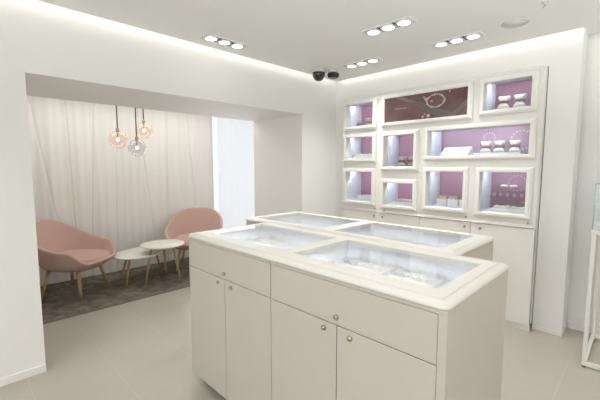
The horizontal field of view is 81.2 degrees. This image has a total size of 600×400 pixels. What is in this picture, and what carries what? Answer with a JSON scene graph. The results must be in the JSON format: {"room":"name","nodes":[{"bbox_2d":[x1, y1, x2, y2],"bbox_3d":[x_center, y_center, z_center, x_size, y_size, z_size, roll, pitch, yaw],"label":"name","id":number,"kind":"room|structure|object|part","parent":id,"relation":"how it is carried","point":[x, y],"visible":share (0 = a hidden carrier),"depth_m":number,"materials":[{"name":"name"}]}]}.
{"room":"shop","nodes":[
{"label":"shop","id":0,"kind":"room"},
{"bbox_2d":[42,257,187,285],"bbox_3d":[-2.298,-0.256,4.841,0.100,2.400,4.600,5,8,45],"label":"wall","id":1,"kind":"structure","parent":0,"point":[186,257],"depth_m":4.62,"materials":[{"name":"white paint"}]},
{"bbox_2d":[210,116,254,228],"bbox_3d":[-1.098,-0.298,5.989,0.055,2.230,0.980,5,8,45],"label":"window","id":2,"kind":"structure","parent":1,"relation":"in","point":[232,140],"depth_m":5.94,"materials":[{"name":"white glass"}]},
{"bbox_2d":[0,0,335,378],"bbox_3d":[-2.146,-0.148,2.532,0.900,2.620,6.950,5,8,45],"label":"wall","id":3,"kind":"structure","parent":0,"point":[47,50],"depth_m":2.69,"materials":[{"name":"white paint"}]},
{"bbox_2d":[0,364,45,386],"bbox_3d":[-3.169,1.258,1.302,0.452,0.050,3.584,5,8,45],"label":"baseboard","id":4,"kind":"structure","parent":3,"relation":"attached to","point":[25,374],"depth_m":2.31,"materials":[{"name":"white paint"}]},
{"bbox_2d":[0,286,599,399],"bbox_3d":[-0.566,1.331,1.333,7.700,0.100,7.300,5,8,45],"label":"floor","id":5,"kind":"structure","parent":0,"point":[141,349],"depth_m":2.53,"materials":[{"name":"beige tile"}]},
{"bbox_2d":[40,257,189,323],"bbox_3d":[-1.648,0.964,4.629,1.220,0.011,3.340,5,8,45],"label":"area rug","id":6,"kind":"object","parent":5,"relation":"on","point":[61,300],"visible":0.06,"depth_m":3.98,"materials":[{"name":"brown carpet"}]},
{"bbox_2d":[36,220,115,300],"bbox_3d":[-2.512,0.636,3.859,0.793,0.786,0.764,0,5,5],"label":"armchair","id":7,"kind":"object","parent":6,"relation":"on","point":[62,247],"visible":0.94,"depth_m":3.90,"materials":[{"name":"pink fabric"}]},
{"bbox_3d":[-2.694,0.888,3.708,0.114,0.312,0.041,-4,7,-35],"label":"leg","id":8,"kind":"part","parent":7,"relation":"part of","materials":[{"name":"brown wood"}]},
{"bbox_3d":[-2.661,0.853,4.082,0.041,0.312,0.114,-5,8,-45],"label":"leg","id":9,"kind":"part","parent":7,"relation":"part of","materials":[{"name":"brown wood"}]},
{"bbox_3d":[-2.314,0.892,3.671,0.041,0.312,0.114,-4,7,-35],"label":"leg","id":10,"kind":"part","parent":7,"relation":"part of","materials":[{"name":"brown wood"}]},
{"bbox_2d":[60,249,109,262],"bbox_3d":[-2.458,0.643,3.854,0.616,0.108,0.546,0,5,5],"label":"seat cushion","id":11,"kind":"object","parent":7,"relation":"on","point":[83,255],"depth_m":3.85,"materials":[{"name":"pink fabric"}]},
{"bbox_3d":[-2.277,0.856,4.049,0.114,0.312,0.041,-4,7,-35],"label":"leg","id":12,"kind":"part","parent":7,"relation":"part of","materials":[{"name":"brown wood"}]},
{"bbox_2d":[113,247,162,286],"bbox_3d":[-1.993,0.802,4.417,0.534,0.350,0.861,0,5,-4],"label":"side table","id":13,"kind":"object","parent":6,"relation":"on","point":[137,253],"visible":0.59,"depth_m":4.17,"materials":[{"name":"white laminate"}]},
{"bbox_3d":[-2.192,0.818,4.383,0.133,0.326,0.033,-1,5,-6],"label":"leg","id":14,"kind":"part","parent":13,"relation":"part of","materials":[{"name":"brown wood"}]},
{"bbox_3d":[-2.034,0.841,4.137,0.033,0.326,0.144,0,5,5],"label":"leg","id":15,"kind":"part","parent":13,"relation":"part of","materials":[{"name":"brown wood"}]},
{"bbox_3d":[-1.920,0.787,4.710,0.034,0.326,0.117,1,6,15],"label":"leg","id":16,"kind":"part","parent":13,"relation":"part of","materials":[{"name":"brown wood"}]},
{"bbox_2d":[140,239,184,285],"bbox_3d":[-1.684,0.759,4.310,0.510,0.455,0.514,5,8,45],"label":"side table","id":17,"kind":"object","parent":6,"relation":"on","point":[164,244],"visible":1,"depth_m":4.24,"materials":[{"name":"white laminate"}]},
{"bbox_3d":[-1.790,0.788,4.141,0.033,0.430,0.125,3,6,32],"label":"leg","id":18,"kind":"part","parent":17,"relation":"part of","materials":[{"name":"brown wood"}]},
{"bbox_3d":[-1.722,0.758,4.456,0.033,0.430,0.099,-2,6,-19],"label":"leg","id":19,"kind":"part","parent":17,"relation":"part of","materials":[{"name":"brown wood"}]},
{"bbox_3d":[-1.498,0.777,4.255,0.120,0.430,0.033,2,6,19],"label":"leg","id":20,"kind":"part","parent":17,"relation":"part of","materials":[{"name":"brown wood"}]},
{"bbox_2d":[164,207,222,271],"bbox_3d":[-1.464,0.538,4.896,0.764,0.786,0.793,-1,5,-8],"label":"armchair","id":21,"kind":"object","parent":6,"relation":"on","point":[186,221],"visible":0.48,"depth_m":5.13,"materials":[{"name":"pink fabric"}]},
{"bbox_3d":[-1.625,0.796,4.679,0.041,0.312,0.114,5,7,42],"label":"leg","id":22,"kind":"part","parent":21,"relation":"part of","materials":[{"name":"brown wood"}]},
{"bbox_2d":[174,233,189,243],"bbox_3d":[-1.456,0.550,4.843,0.546,0.108,0.616,-1,5,-8],"label":"seat cushion","id":23,"kind":"object","parent":21,"relation":"on","point":[184,237],"depth_m":4.79,"materials":[{"name":"pink fabric"}]},
{"bbox_2d":[189,227,325,399],"bbox_3d":[-0.202,0.717,2.201,0.800,0.960,0.651,5,8,45],"label":"base cabinet","id":24,"kind":"object","parent":5,"relation":"on","point":[230,290],"visible":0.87,"depth_m":1.95,"materials":[{"name":"beige paint"}]},
{"bbox_3d":[-0.555,0.785,2.130,0.394,0.712,0.018,5,8,45],"label":"door","id":25,"kind":"part","parent":24,"relation":"part of","materials":[{"name":"beige paint"}]},
{"bbox_3d":[-0.415,0.358,1.949,0.791,0.166,0.018,5,8,45],"label":"drawer","id":26,"kind":"part","parent":24,"relation":"part of","materials":[{"name":"beige paint"}]},
{"bbox_3d":[-0.274,0.812,1.851,0.394,0.712,0.018,5,8,45],"label":"door","id":27,"kind":"part","parent":24,"relation":"part of","materials":[{"name":"beige paint"}]},
{"bbox_2d":[244,236,289,247],"bbox_3d":[-0.299,0.294,2.299,0.280,0.023,0.375,5,8,45],"label":"tray","id":28,"kind":"object","parent":24,"relation":"in","point":[280,243],"visible":0.38,"depth_m":2.33,"materials":[{"name":"white plastic"}]},
{"bbox_2d":[189,222,507,310],"bbox_3d":[0.099,0.257,1.870,1.646,0.035,0.658,5,8,45],"label":"countertop","id":29,"kind":"structure","parent":24,"relation":"on","point":[450,295],"depth_m":1.53,"materials":[{"name":"white"}]},
{"bbox_2d":[246,215,350,227],"bbox_3d":[0.055,0.655,2.856,0.832,0.960,0.582,5,8,45],"label":"base cabinet","id":30,"kind":"object","parent":5,"relation":"on","point":[296,219],"visible":0.11,"depth_m":3.08,"materials":[{"name":"white glass"}]},
{"bbox_2d":[271,244,507,399],"bbox_3d":[0.378,0.771,1.624,0.833,0.960,0.651,5,8,45],"label":"base cabinet","id":31,"kind":"object","parent":5,"relation":"on","point":[332,339],"visible":0.95,"depth_m":1.35,"materials":[{"name":"beige paint"}]},
{"bbox_3d":[0.009,0.839,1.568,0.399,0.712,0.018,5,8,45],"label":"door","id":32,"kind":"part","parent":31,"relation":"part of","materials":[{"name":"beige paint"}]},
{"bbox_3d":[0.152,0.412,1.385,0.802,0.166,0.018,5,8,45],"label":"drawer","id":33,"kind":"part","parent":31,"relation":"part of","materials":[{"name":"beige paint"}]},
{"bbox_2d":[336,257,397,274],"bbox_3d":[0.272,0.348,1.723,0.265,0.023,0.365,5,8,45],"label":"tray","id":34,"kind":"object","parent":31,"relation":"in","point":[385,270],"visible":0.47,"depth_m":1.77,"materials":[{"name":"white plastic"}]},
{"bbox_3d":[0.294,0.865,1.284,0.399,0.712,0.018,5,8,45],"label":"door","id":35,"kind":"part","parent":31,"relation":"part of","materials":[{"name":"beige paint"}]},
{"bbox_2d":[385,268,446,287],"bbox_3d":[0.463,0.366,1.533,0.215,0.023,0.365,5,8,45],"label":"tray","id":36,"kind":"object","parent":31,"relation":"in","point":[438,282],"visible":0.45,"depth_m":1.58,"materials":[{"name":"white plastic"}]},
{"bbox_2d":[345,226,492,260],"bbox_3d":[0.656,0.712,2.257,0.865,0.960,0.582,5,8,45],"label":"base cabinet","id":37,"kind":"object","parent":5,"relation":"on","point":[485,252],"visible":0.16,"depth_m":2.37,"materials":[{"name":"beige paint"}]},
{"bbox_2d":[246,211,494,255],"bbox_3d":[0.361,0.197,2.511,1.723,0.035,0.605,5,8,45],"label":"countertop","id":38,"kind":"structure","parent":37,"relation":"on","point":[473,241],"depth_m":2.33,"materials":[{"name":"white"}]},
{"bbox_2d":[379,237,417,243],"bbox_3d":[0.566,0.293,2.308,0.310,0.023,0.290,5,8,45],"label":"tray","id":39,"kind":"object","parent":37,"relation":"in","point":[379,237],"visible":0.15,"depth_m":2.38,"materials":[{"name":"white plastic"}]},
{"bbox_2d":[342,64,548,331],"bbox_3d":[1.353,-0.052,3.699,2.010,2.210,0.361,5,8,45],"label":"display cabinet","id":40,"kind":"object","parent":5,"relation":"on","point":[515,243],"visible":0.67,"depth_m":3.14,"materials":[{"name":"white paint"}]},
{"bbox_2d":[343,168,375,208],"bbox_3d":[0.793,-0.151,4.205,0.451,0.460,0.343,5,8,45],"label":"display niche","id":41,"kind":"object","parent":40,"relation":"in","point":[362,180],"visible":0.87,"depth_m":4.25,"materials":[{"name":"white paint"}]},
{"bbox_2d":[357,194,370,199],"bbox_3d":[0.842,-0.032,4.223,0.240,0.050,0.180,5,8,45],"label":"display riser","id":42,"kind":"object","parent":41,"relation":"in","point":[365,196],"visible":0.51,"depth_m":4.19,"materials":[{"name":"white plastic"}]},
{"bbox_3d":[0.908,-0.201,4.317,0.362,0.367,0.010,5,8,45],"label":"panel","id":43,"kind":"part","parent":41,"relation":"part of","materials":[{"name":"pink fabric"}]},
{"bbox_2d":[343,98,377,130],"bbox_3d":[0.789,-0.986,4.130,0.460,0.332,0.343,5,8,45],"label":"display niche","id":44,"kind":"object","parent":40,"relation":"in","point":[360,112],"visible":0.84,"depth_m":4.16,"materials":[{"name":"white paint"}]},
{"bbox_3d":[0.905,-1.015,4.244,0.372,0.279,0.010,5,8,45],"label":"panel","id":45,"kind":"part","parent":44,"relation":"part of","materials":[{"name":"pink fabric"}]},
{"bbox_2d":[365,117,372,124],"bbox_3d":[0.817,-0.921,4.164,0.077,0.113,0.088,-5,8,-45],"label":"pillow","id":46,"kind":"object","parent":44,"relation":"in","point":[371,118],"visible":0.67,"depth_m":4.14,"materials":[{"name":"beige fabric"}]},
{"bbox_3d":[0.709,0.540,4.177,0.499,0.832,0.020,5,8,45],"label":"door","id":47,"kind":"part","parent":40,"relation":"part of","materials":[{"name":"white paint"}]},
{"bbox_2d":[343,132,387,161],"bbox_3d":[0.791,-0.613,4.164,0.455,0.327,0.343,5,8,45],"label":"display niche","id":48,"kind":"object","parent":40,"relation":"in","point":[368,144],"visible":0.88,"depth_m":4.19,"materials":[{"name":"white paint"}]},
{"bbox_2d":[353,155,371,158],"bbox_3d":[0.817,-0.514,4.195,0.300,0.035,0.210,5,8,45],"label":"display riser","id":49,"kind":"object","parent":48,"relation":"in","point":[362,156],"visible":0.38,"depth_m":4.12,"materials":[{"name":"white plastic"}]},
{"bbox_3d":[0.907,-0.642,4.277,0.367,0.274,0.010,5,8,45],"label":"panel","id":50,"kind":"part","parent":48,"relation":"part of","materials":[{"name":"pink fabric"}]},
{"bbox_2d":[380,179,417,210],"bbox_3d":[1.154,-0.050,3.853,0.430,0.364,0.343,5,8,45],"label":"display niche","id":51,"kind":"object","parent":40,"relation":"in","point":[396,188],"visible":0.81,"depth_m":3.87,"materials":[{"name":"white paint"}]},
{"bbox_2d":[391,201,411,205],"bbox_3d":[1.181,0.032,3.881,0.270,0.028,0.190,5,8,45],"label":"display riser","id":52,"kind":"object","parent":51,"relation":"in","point":[392,202],"visible":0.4,"depth_m":3.82,"materials":[{"name":"white plastic"}]},
{"bbox_2d":[395,198,406,201],"bbox_3d":[1.142,0.000,3.924,0.105,0.027,0.120,5,8,45],"label":"pad","id":53,"kind":"object","parent":52,"relation":"on","point":[399,199],"visible":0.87,"depth_m":3.88,"materials":[{"name":"beige fabric"}]},
{"bbox_3d":[1.269,-0.099,3.964,0.342,0.271,0.010,5,8,45],"label":"panel","id":54,"kind":"part","parent":51,"relation":"part of","materials":[{"name":"pink fabric"}]},
{"bbox_3d":[1.061,0.573,3.826,0.490,0.832,0.020,5,8,45],"label":"door","id":55,"kind":"part","parent":40,"relation":"part of","materials":[{"name":"white paint"}]},
{"bbox_2d":[380,130,418,170],"bbox_3d":[1.150,-0.529,3.811,0.430,0.414,0.343,5,8,45],"label":"display niche","id":56,"kind":"object","parent":40,"relation":"in","point":[406,145],"visible":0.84,"depth_m":3.88,"materials":[{"name":"white paint"}]},
{"bbox_2d":[398,156,406,165],"bbox_3d":[1.142,-0.428,3.898,0.077,0.113,0.088,-5,8,-45],"label":"pillow","id":57,"kind":"object","parent":56,"relation":"in","point":[404,157],"visible":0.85,"depth_m":3.87,"materials":[{"name":"beige fabric"}]},
{"bbox_3d":[1.266,-0.558,3.925,0.342,0.361,0.010,5,8,45],"label":"panel","id":58,"kind":"part","parent":56,"relation":"part of","materials":[{"name":"pink fabric"}]},
{"bbox_2d":[407,156,412,165],"bbox_3d":[1.223,-0.420,3.817,0.077,0.113,0.088,-5,8,-45],"label":"pillow","id":59,"kind":"object","parent":56,"relation":"in","point":[409,157],"visible":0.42,"depth_m":3.80,"materials":[{"name":"beige fabric"}]},
{"bbox_2d":[381,81,474,126],"bbox_3d":[1.223,-0.932,3.485,0.944,0.334,0.040,5,8,45],"label":"poster","id":60,"kind":"object","parent":40,"relation":"attached to","point":[454,102],"visible":1,"depth_m":3.43,"materials":[{"name":"brown paper"}]},
{"bbox_2d":[385,87,467,122],"bbox_3d":[1.231,-0.933,3.492,0.868,0.256,0.014,5,8,45],"label":"print","id":61,"kind":"object","parent":60,"relation":"attached to","point":[442,103],"depth_m":3.45},
{"bbox_3d":[1.232,-0.484,3.537,2.010,1.320,0.018,5,8,45],"label":"surround moulding","id":62,"kind":"part","parent":40,"relation":"part of","materials":[{"name":"white paint"}]},
{"bbox_3d":[1.413,0.606,3.476,0.498,0.832,0.020,5,8,45],"label":"door","id":63,"kind":"part","parent":40,"relation":"part of","materials":[{"name":"white paint"}]},
{"bbox_2d":[422,167,468,217],"bbox_3d":[1.503,-0.090,3.499,0.437,0.470,0.343,5,8,45],"label":"display niche","id":64,"kind":"object","parent":40,"relation":"in","point":[449,181],"visible":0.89,"depth_m":3.56,"materials":[{"name":"white paint"}]},
{"bbox_2d":[436,195,448,205],"bbox_3d":[1.467,0.002,3.583,0.100,0.102,0.100,5,8,45],"label":"gift box","id":65,"kind":"object","parent":64,"relation":"in","point":[441,200],"visible":0.83,"depth_m":3.55,"materials":[{"name":"white plastic"}]},
{"bbox_2d":[438,195,448,198],"bbox_3d":[1.467,-0.001,3.583,0.091,0.096,0.091,5,8,45],"label":"cushion","id":66,"kind":"object","parent":65,"relation":"on","point":[439,197],"depth_m":3.55,"materials":[{"name":"beige fabric"}]},
{"bbox_3d":[1.618,-0.139,3.610,0.349,0.377,0.010,5,8,45],"label":"panel","id":67,"kind":"part","parent":64,"relation":"part of","materials":[{"name":"pink fabric"}]},
{"bbox_2d":[447,196,459,206],"bbox_3d":[1.546,0.010,3.505,0.100,0.102,0.100,5,8,45],"label":"gift box","id":68,"kind":"object","parent":64,"relation":"in","point":[453,201],"visible":0.85,"depth_m":3.47,"materials":[{"name":"white cardboard"}]},
{"bbox_2d":[449,196,459,199],"bbox_3d":[1.546,0.007,3.504,0.091,0.096,0.091,5,8,45],"label":"cushion","id":69,"kind":"object","parent":68,"relation":"on","point":[450,197],"depth_m":3.47,"materials":[{"name":"beige fabric"}]},
{"bbox_3d":[1.256,-0.486,3.562,2.007,1.315,0.055,5,8,45],"label":"panel","id":70,"kind":"part","parent":40,"relation":"part of","materials":[{"name":"white paint"}]},
{"bbox_2d":[423,118,536,160],"bbox_3d":[1.682,-0.538,3.276,0.945,0.327,0.343,5,8,45],"label":"display niche","id":71,"kind":"object","parent":40,"relation":"in","point":[466,137],"visible":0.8,"depth_m":3.29,"materials":[{"name":"white paint"}]},
{"bbox_2d":[440,147,457,155],"bbox_3d":[1.492,-0.483,3.491,0.132,0.088,0.150,5,8,45],"label":"stand","id":72,"kind":"object","parent":71,"relation":"in","point":[448,151],"visible":0.75,"depth_m":3.47,"materials":[{"name":"white plastic"}]},
{"bbox_2d":[454,146,472,155],"bbox_3d":[1.588,-0.474,3.396,0.129,0.088,0.150,5,8,45],"label":"stand","id":73,"kind":"object","parent":71,"relation":"in","point":[461,150],"visible":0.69,"depth_m":3.37,"materials":[{"name":"white plastic"}]},
{"bbox_3d":[1.798,-0.568,3.389,0.857,0.274,0.010,5,8,45],"label":"panel","id":74,"kind":"part","parent":71,"relation":"part of","materials":[{"name":"purple fabric"}]},
{"bbox_2d":[473,152,525,154],"bbox_3d":[1.815,-0.421,3.197,0.390,0.020,0.185,5,8,45],"label":"display riser","id":75,"kind":"object","parent":71,"relation":"in","point":[496,153],"visible":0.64,"depth_m":3.11,"materials":[{"name":"white plastic"}]},
{"bbox_2d":[480,141,491,152],"bbox_3d":[1.737,-0.492,3.273,0.077,0.113,0.088,-5,8,-45],"label":"pillow","id":76,"kind":"object","parent":75,"relation":"on","point":[483,150],"visible":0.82,"depth_m":3.25,"materials":[{"name":"white fabric"}]},
{"bbox_2d":[493,140,505,152],"bbox_3d":[1.819,-0.485,3.192,0.077,0.113,0.088,-5,8,-45],"label":"pillow","id":77,"kind":"object","parent":75,"relation":"on","point":[503,142],"visible":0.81,"depth_m":3.17,"materials":[{"name":"white fabric"}]},
{"bbox_2d":[509,140,520,151],"bbox_3d":[1.907,-0.476,3.104,0.077,0.113,0.088,-5,8,-45],"label":"pillow","id":78,"kind":"object","parent":75,"relation":"on","point":[512,149],"visible":0.85,"depth_m":3.08,"materials":[{"name":"white fabric"}]},
{"bbox_2d":[509,144,520,147],"bbox_3d":[1.905,-0.479,3.098,0.079,0.030,0.086,-2,6,-21],"label":"bracelet","id":79,"kind":"object","parent":78,"relation":"on","point":[511,145],"visible":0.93,"depth_m":3.07,"materials":[{"name":"silver"}]},
{"bbox_3d":[1.771,0.640,3.120,0.504,0.832,0.020,5,8,45],"label":"door","id":80,"kind":"part","parent":40,"relation":"part of","materials":[{"name":"white paint"}]},
{"bbox_2d":[474,167,533,223],"bbox_3d":[1.858,-0.054,3.145,0.443,0.474,0.343,5,8,45],"label":"display niche","id":81,"kind":"object","parent":40,"relation":"in","point":[493,177],"visible":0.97,"depth_m":3.20,"materials":[{"name":"white paint"}]},
{"bbox_2d":[489,207,523,212],"bbox_3d":[1.893,0.086,3.163,0.275,0.022,0.200,5,8,45],"label":"display riser","id":82,"kind":"object","parent":81,"relation":"in","point":[492,208],"visible":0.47,"depth_m":3.09,"materials":[{"name":"white plastic"}]},
{"bbox_2d":[493,205,509,208],"bbox_3d":[1.849,0.059,3.205,0.115,0.023,0.110,5,8,45],"label":"pad","id":83,"kind":"object","parent":82,"relation":"on","point":[494,206],"visible":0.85,"depth_m":3.17,"materials":[{"name":"white fabric"}]},
{"bbox_2d":[510,206,524,209],"bbox_3d":[1.944,0.068,3.110,0.115,0.023,0.110,5,8,45],"label":"pad","id":84,"kind":"object","parent":82,"relation":"on","point":[511,207],"visible":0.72,"depth_m":3.07,"materials":[{"name":"white fabric"}]},
{"bbox_3d":[1.974,-0.104,3.256,0.355,0.381,0.010,5,8,45],"label":"panel","id":85,"kind":"part","parent":81,"relation":"part of","materials":[{"name":"fabric"}]},
{"bbox_2d":[478,70,539,116],"bbox_3d":[1.858,-0.903,3.066,0.441,0.322,0.343,5,8,45],"label":"display niche","id":86,"kind":"object","parent":40,"relation":"in","point":[530,86],"visible":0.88,"depth_m":3.09,"materials":[{"name":"white paint"}]},
{"bbox_3d":[1.973,-0.932,3.179,0.353,0.269,0.010,5,8,45],"label":"panel","id":87,"kind":"part","parent":86,"relation":"part of","materials":[{"name":"fabric"}]},
{"bbox_3d":[1.892,-0.801,3.110,0.290,0.022,0.160,5,8,45],"label":"display riser","id":88,"kind":"object","parent":86,"relation":"in","visible":0},
{"bbox_2d":[497,95,510,108],"bbox_3d":[1.831,-0.872,3.142,0.082,0.121,0.094,-5,8,-45],"label":"pillow","id":89,"kind":"object","parent":88,"relation":"on","point":[503,105],"visible":0.83,"depth_m":3.12,"materials":[{"name":"white fabric"}]},
{"bbox_2d":[498,100,509,103],"bbox_3d":[1.829,-0.875,3.136,0.084,0.032,0.091,-2,6,-21],"label":"bracelet","id":90,"kind":"object","parent":89,"relation":"on","point":[503,101],"visible":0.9,"depth_m":3.11,"materials":[{"name":"brown"}]},
{"bbox_2d":[513,93,526,106],"bbox_3d":[1.920,-0.863,3.054,0.082,0.121,0.094,-5,8,-45],"label":"pillow","id":91,"kind":"object","parent":88,"relation":"on","point":[519,103],"visible":0.77,"depth_m":3.03,"materials":[{"name":"white fabric"}]},
{"bbox_2d":[513,98,525,102],"bbox_3d":[1.918,-0.866,3.049,0.084,0.032,0.091,-2,6,-21],"label":"bracelet","id":92,"kind":"object","parent":91,"relation":"on","point":[519,99],"visible":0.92,"depth_m":3.02,"materials":[{"name":"brown"}]},
{"bbox_2d":[581,182,599,369],"bbox_3d":[2.371,0.529,2.430,0.526,1.290,0.593,5,8,45],"label":"display stand","id":93,"kind":"object","parent":5,"relation":"on","point":[587,346],"visible":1,"depth_m":2.44,"materials":[{"name":"white"}]},
{"bbox_3d":[1.998,0.697,2.422,0.024,0.933,0.024,5,8,45],"label":"leg","id":94,"kind":"part","parent":93,"relation":"part of","materials":[{"name":"white"}]},
{"bbox_3d":[2.371,1.145,2.488,0.517,0.028,0.584,5,8,45],"label":"frame","id":95,"kind":"part","parent":93,"relation":"part of","materials":[{"name":"white"}]},
{"bbox_2d":[591,222,599,234],"bbox_3d":[2.371,0.217,2.401,0.526,0.027,0.593,5,8,45],"label":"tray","id":96,"kind":"object","parent":93,"relation":"on","point":[596,230],"depth_m":2.37,"materials":[{"name":"white"}]},
{"bbox_3d":[2.395,0.660,2.817,0.024,0.933,0.024,5,8,45],"label":"leg","id":97,"kind":"part","parent":93,"relation":"part of","materials":[{"name":"white"}]},
{"bbox_2d":[38,0,599,80],"bbox_3d":[0.014,-1.071,0.098,5.320,0.035,6.560,5,8,45],"label":"ceiling","id":98,"kind":"structure","parent":0,"point":[303,36],"depth_m":2.57,"materials":[{"name":"white paint"}]},
{"bbox_2d":[198,33,248,49],"bbox_3d":[-0.629,-1.313,2.916,0.135,0.012,0.400,5,8,45],"label":"recessed light","id":99,"kind":"object","parent":98,"relation":"in","point":[209,37],"visible":1,"depth_m":2.88,"materials":[{"name":"white paint"}]},
{"bbox_2d":[311,68,325,81],"bbox_3d":[0.202,-1.339,3.769,0.156,0.121,0.156,5,8,45],"label":"dome camera","id":100,"kind":"object","parent":98,"relation":"attached to","point":[318,74],"visible":1,"depth_m":3.72,"materials":[{"name":"grey plastic"}]},
{"bbox_2d":[327,68,338,78],"bbox_3d":[0.356,-1.354,3.760,0.120,0.089,0.118,5,8,45],"label":"camera","id":101,"kind":"object","parent":98,"relation":"attached to","point":[333,73],"visible":1,"depth_m":3.71,"materials":[{"name":"grey plastic"}]},
{"bbox_2d":[342,57,382,67],"bbox_3d":[0.622,-1.369,3.507,0.400,0.012,0.135,5,8,45],"label":"recessed light","id":102,"kind":"object","parent":98,"relation":"in","point":[374,59],"visible":1,"depth_m":3.47,"materials":[{"name":"white paint"}]},
{"bbox_2d":[361,16,417,36],"bbox_3d":[0.658,-1.284,2.606,0.400,0.012,0.135,5,8,45],"label":"recessed light","id":103,"kind":"object","parent":98,"relation":"in","point":[408,20],"visible":1,"depth_m":2.58,"materials":[{"name":"white paint"}]},
{"bbox_2d":[430,31,485,47],"bbox_3d":[1.287,-1.309,2.874,0.400,0.012,0.135,5,8,45],"label":"recessed light","id":104,"kind":"object","parent":98,"relation":"in","point":[478,34],"visible":1,"depth_m":2.85,"materials":[{"name":"white paint"}]},
{"bbox_2d":[501,18,528,28],"bbox_3d":[1.559,-1.280,2.539,0.176,0.008,0.176,5,8,45],"label":"ceiling speaker","id":105,"kind":"object","parent":98,"relation":"attached to","point":[518,22],"visible":1,"depth_m":2.53,"materials":[{"name":"grey plastic"}]},
{"bbox_2d":[541,0,548,7],"bbox_3d":[1.552,-1.237,2.216,0.044,0.033,0.044,5,8,45],"label":"sprinkler","id":106,"kind":"object","parent":98,"relation":"attached to","point":[546,1],"visible":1,"depth_m":2.21,"materials":[{"name":"grey plastic"}]},
{"bbox_2d":[335,24,599,334],"bbox_3d":[2.461,-0.159,2.641,5.460,2.620,0.220,5,8,45],"label":"wall","id":107,"kind":"structure","parent":0,"point":[563,53],"depth_m":2.90,"materials":[{"name":"white paint"}]},
{"bbox_2d":[532,325,561,336],"bbox_3d":[2.091,1.109,2.970,0.209,0.035,0.008,5,8,45],"label":"baseboard","id":108,"kind":"structure","parent":107,"relation":"attached to","point":[538,328],"depth_m":2.96,"materials":[{"name":"white paint"}]},
{"bbox_2d":[365,32,599,327],"bbox_3d":[2.588,-0.173,2.796,5.500,2.620,0.100,5,8,45],"label":"wall","id":109,"kind":"structure","parent":0,"point":[588,175],"depth_m":2.92,"materials":[{"name":"white paint"}]},
{"bbox_2d":[567,320,599,334],"bbox_3d":[2.991,1.147,2.427,1.834,0.060,0.025,5,8,45],"label":"baseboard","id":110,"kind":"structure","parent":109,"relation":"attached to","point":[570,324],"depth_m":3.01,"materials":[{"name":"white paint"}]},
{"bbox_3d":[-1.860,-1.369,4.296,1.340,0.080,4.600,5,8,45],"label":"ceiling","id":111,"kind":"structure","parent":0,"visible":0},
{"bbox_2d":[27,96,211,285],"bbox_3d":[-2.588,-0.183,4.415,3.340,2.296,0.038,-5,8,-45],"label":"curtain","id":112,"kind":"object","parent":111,"relation":"hanging from","point":[129,199],"visible":0.66,"depth_m":4.59,"materials":[{"name":"fabric"}]},
{"bbox_2d":[113,106,127,147],"bbox_3d":[-2.065,-0.935,3.946,0.206,0.718,0.206,5,8,45],"label":"pendant lamp","id":113,"kind":"object","parent":111,"relation":"hanging from","point":[117,128],"visible":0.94,"depth_m":3.95,"materials":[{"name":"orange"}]},
{"bbox_2d":[127,108,144,154],"bbox_3d":[-1.875,-0.899,3.998,0.198,0.800,0.198,5,8,45],"label":"pendant lamp","id":114,"kind":"object","parent":111,"relation":"hanging from","point":[136,136],"visible":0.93,"depth_m":4.00,"materials":[{"name":"grey"}]},
{"bbox_3d":[-1.875,-1.004,3.988,0.012,0.556,0.012,5,8,45],"label":"rod","id":115,"kind":"part","parent":114,"relation":"part of","materials":[{"name":"grey metal"}]},
{"bbox_2d":[139,109,152,131],"bbox_3d":[-1.901,-1.031,4.244,0.204,0.584,0.204,5,8,45],"label":"pendant lamp","id":116,"kind":"object","parent":111,"relation":"hanging from","point":[143,120],"visible":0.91,"depth_m":4.24,"materials":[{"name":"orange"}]}
]}

